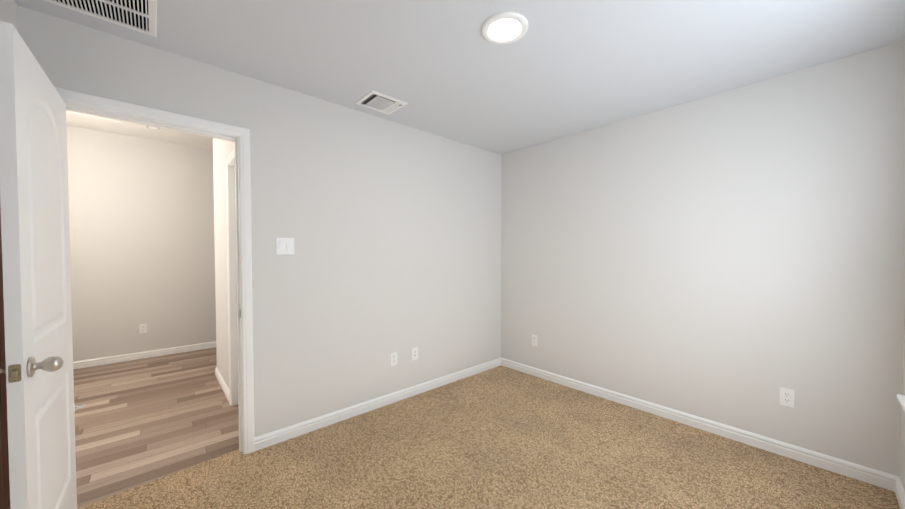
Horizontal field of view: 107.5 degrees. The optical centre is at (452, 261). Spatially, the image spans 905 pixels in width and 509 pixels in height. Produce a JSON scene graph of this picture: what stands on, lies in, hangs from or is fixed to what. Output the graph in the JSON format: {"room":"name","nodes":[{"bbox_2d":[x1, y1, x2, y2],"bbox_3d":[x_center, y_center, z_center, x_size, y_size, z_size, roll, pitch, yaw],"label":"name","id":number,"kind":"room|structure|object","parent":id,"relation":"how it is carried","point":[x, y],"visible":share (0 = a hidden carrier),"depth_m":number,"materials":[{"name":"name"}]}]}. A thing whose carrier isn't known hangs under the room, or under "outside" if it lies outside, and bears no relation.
{"room":"empty bedroom","nodes":[
{"label":"empty bedroom","id":0,"kind":"room"},
{"bbox_2d":[0,0,17,30],"bbox_3d":[-1.330,-0.075,0.264,0.725,2.740,2.795,-1,2,-42],"label":"wall","id":1,"kind":"structure","parent":0,"point":[8,11],"depth_m":1.44,"materials":[{"name":"white paint"}]},
{"bbox_2d":[0,207,9,508],"bbox_3d":[-1.704,0.273,1.189,0.036,1.975,0.794,-1,2,-42],"label":"closet door","id":2,"kind":"structure","parent":1,"relation":"in","point":[4,482],"depth_m":1.33,"materials":[{"name":"brown wood"}]},
{"bbox_2d":[66,110,212,149],"bbox_3d":[-1.960,-1.560,3.763,4.350,0.100,3.048,-1,2,-42],"label":"ceiling","id":3,"kind":"structure","parent":0,"point":[91,122],"depth_m":3.82,"materials":[{"name":"white paint"}]},
{"bbox_2d":[66,125,215,361],"bbox_3d":[-2.988,-0.178,4.938,4.350,2.720,0.125,-1,2,-42],"label":"wall","id":4,"kind":"structure","parent":0,"point":[141,229],"depth_m":4.07,"materials":[{"name":"white paint"}]},
{"bbox_2d":[139,324,146,333],"bbox_3d":[-3.837,0.831,4.108,0.070,0.114,0.008,-1,2,-42],"label":"outlet","id":5,"kind":"object","parent":4,"relation":"attached to","point":[142,328],"visible":1,"depth_m":4.11,"materials":[{"name":"white plastic"}]},
{"bbox_2d":[73,341,215,369],"bbox_3d":[-2.941,1.141,4.918,4.250,0.085,0.015,-1,2,-42],"label":"baseboard","id":6,"kind":"structure","parent":4,"relation":"attached to","point":[134,356],"depth_m":4.10,"materials":[{"name":"white paint"}]},
{"bbox_2d":[17,5,501,437],"bbox_3d":[-0.898,-0.122,2.619,4.350,2.720,0.125,-1,2,-42],"label":"wall","id":7,"kind":"structure","parent":0,"point":[392,229],"depth_m":2.54,"materials":[{"name":"white paint"}]},
{"bbox_2d":[0,21,76,508],"bbox_3d":[-1.659,0.247,1.351,0.035,2.020,0.750,-1,2,-41],"label":"door","id":8,"kind":"structure","parent":7,"relation":"in","point":[34,206],"depth_m":1.21,"materials":[{"name":"white paint"}]},
{"bbox_2d":[8,364,20,382],"bbox_3d":[-1.410,0.361,1.067,0.025,0.057,0.010,-1,2,-41],"label":"door latch","id":9,"kind":"object","parent":8,"relation":"attached to","point":[14,373],"depth_m":1.07,"materials":[{"name":"gold metal"}]},
{"bbox_2d":[0,356,62,376],"bbox_3d":[-1.454,0.360,1.118,0.186,0.067,0.067,-1,2,-41],"label":"door handle","id":10,"kind":"object","parent":8,"relation":"attached to","point":[52,363],"depth_m":1.14,"materials":[{"name":"silver metal"}]},
{"bbox_2d":[74,404,85,411],"bbox_3d":[-1.869,0.729,1.661,0.042,0.040,0.013,-1,2,-26],"label":"door stop","id":11,"kind":"object","parent":8,"relation":"attached to","point":[82,406],"visible":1,"depth_m":1.66,"materials":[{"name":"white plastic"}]},
{"bbox_2d":[55,87,254,453],"bbox_3d":[-1.681,0.204,1.920,0.880,2.102,0.160,-1,2,-42],"label":"door frame","id":12,"kind":"structure","parent":7,"relation":"attached to","point":[90,100],"depth_m":2.12,"materials":[{"name":"white paint"}]},
{"bbox_2d":[276,238,293,254],"bbox_3d":[-1.155,-0.107,2.294,0.116,0.116,0.013,-1,2,-42],"label":"light switch plate","id":13,"kind":"object","parent":7,"relation":"attached to","point":[284,246],"visible":1,"depth_m":2.29,"materials":[{"name":"white plastic"}]},
{"bbox_2d":[254,358,501,450],"bbox_3d":[-0.379,1.186,3.023,2.500,0.085,0.015,-1,2,-42],"label":"baseboard","id":14,"kind":"structure","parent":7,"relation":"attached to","point":[266,440],"depth_m":2.69,"materials":[{"name":"white paint"}]},
{"bbox_2d":[390,352,396,365],"bbox_3d":[-0.512,0.852,2.900,0.070,0.114,0.008,-1,2,-42],"label":"outlet","id":15,"kind":"object","parent":7,"relation":"attached to","point":[393,358],"visible":1,"depth_m":2.89,"materials":[{"name":"white plastic"}]},
{"bbox_2d":[412,347,417,360],"bbox_3d":[-0.344,0.848,3.047,0.070,0.114,0.014,-1,2,-42],"label":"outlet","id":16,"kind":"object","parent":7,"relation":"attached to","point":[415,353],"visible":1,"depth_m":3.05,"materials":[{"name":"white plastic"}]},
{"bbox_2d":[14,0,904,154],"bbox_3d":[0.221,-1.328,1.632,3.450,0.300,2.795,-1,2,-42],"label":"ceiling","id":17,"kind":"structure","parent":0,"point":[559,69],"depth_m":1.85,"materials":[{"name":"white paint"}]},
{"bbox_2d":[44,0,156,36],"bbox_3d":[-1.586,-1.169,1.465,0.417,0.010,0.359,-1,2,-42],"label":"ceiling vent","id":18,"kind":"object","parent":17,"relation":"in","point":[139,15],"visible":1,"depth_m":1.55,"materials":[{"name":"white metal"}]},
{"bbox_2d":[355,90,407,113],"bbox_3d":[-0.539,-1.193,2.509,0.300,0.012,0.265,-1,2,-42],"label":"ceiling vent","id":19,"kind":"object","parent":17,"relation":"in","point":[377,101],"visible":1,"depth_m":2.50,"materials":[{"name":"white metal"}]},
{"bbox_2d":[482,12,527,43],"bbox_3d":[0.264,-1.172,1.675,0.233,0.014,0.233,-1,2,-42],"label":"recessed light","id":20,"kind":"object","parent":17,"relation":"in","point":[504,27],"visible":1,"depth_m":1.66,"materials":[{"name":"white paint"}]},
{"bbox_2d":[77,365,899,508],"bbox_3d":[0.192,1.300,1.727,3.450,0.080,2.880,-1,2,-42],"label":"floor carpet","id":21,"kind":"object","parent":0,"point":[501,437],"visible":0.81,"depth_m":2.03,"materials":[{"name":"beige carpet"}]},
{"bbox_2d":[501,41,904,475],"bbox_3d":[1.602,-0.136,2.798,0.125,2.740,2.955,-1,2,-42],"label":"wall","id":22,"kind":"structure","parent":0,"point":[735,258],"depth_m":2.29,"materials":[{"name":"white paint"}]},
{"bbox_2d":[532,335,536,345],"bbox_3d":[0.872,0.841,3.533,0.008,0.115,0.070,-1,2,-42],"label":"outlet","id":23,"kind":"object","parent":22,"relation":"attached to","point":[534,340],"visible":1,"depth_m":3.53,"materials":[{"name":"white plastic"}]},
{"bbox_2d":[502,358,889,489],"bbox_3d":[1.486,1.190,2.855,0.014,0.085,2.760,-1,2,-42],"label":"baseboard","id":24,"kind":"structure","parent":22,"relation":"attached to","point":[884,480],"depth_m":2.33,"materials":[{"name":"white paint"}]},
{"bbox_2d":[779,387,794,407],"bbox_3d":[2.142,0.871,2.123,0.008,0.114,0.070,-1,2,-42],"label":"outlet","id":25,"kind":"object","parent":22,"relation":"attached to","point":[786,397],"visible":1,"depth_m":2.12,"materials":[{"name":"white plastic"}]},
{"bbox_2d":[899,321,904,490],"bbox_3d":[1.163,-0.081,0.522,3.575,2.740,0.160,-1,2,-42],"label":"wall","id":26,"kind":"structure","parent":0,"point":[902,462],"depth_m":1.76,"materials":[{"name":"white paint"}]},
{"bbox_2d":[890,474,904,508],"bbox_3d":[1.151,1.243,0.661,3.450,0.085,0.015,-1,2,-42],"label":"baseboard","id":27,"kind":"structure","parent":26,"relation":"attached to","point":[896,486],"depth_m":1.75,"materials":[{"name":"white paint"}]},
{"bbox_2d":[897,394,904,411],"bbox_3d":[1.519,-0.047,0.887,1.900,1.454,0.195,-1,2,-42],"label":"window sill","id":28,"kind":"structure","parent":26,"relation":"in","point":[901,398],"depth_m":1.55,"materials":[{"name":"white plastic"}]},
{"label":"outside","id":29,"kind":"structure","parent":0,"visible":0},
{"bbox_2d":[73,348,238,507],"bbox_3d":[-1.917,1.253,3.784,4.350,0.076,3.175,-1,2,-42],"label":"floor","id":30,"kind":"structure","parent":29,"point":[138,422],"depth_m":2.58,"materials":[{"name":"brown wood"}]},
{"bbox_2d":[213,138,233,387],"bbox_3d":[-0.928,-0.151,3.825,2.780,2.720,1.708,-1,2,-42],"label":"wall","id":31,"kind":"structure","parent":29,"point":[222,150],"depth_m":3.19,"materials":[{"name":"white paint"}]},
{"bbox_2d":[215,367,228,401],"bbox_3d":[-2.220,1.182,3.204,0.014,0.085,0.888,-1,2,-42],"label":"baseboard","id":32,"kind":"structure","parent":31,"relation":"attached to","point":[220,379],"depth_m":3.19,"materials":[{"name":"white paint"}]},
{"bbox_2d":[225,149,237,405],"bbox_3d":[-1.635,0.187,2.622,0.142,2.102,0.724,-1,2,-42],"label":"door frame","id":33,"kind":"structure","parent":31,"relation":"attached to","point":[233,279],"depth_m":2.82,"materials":[{"name":"white paint"}]}
]}

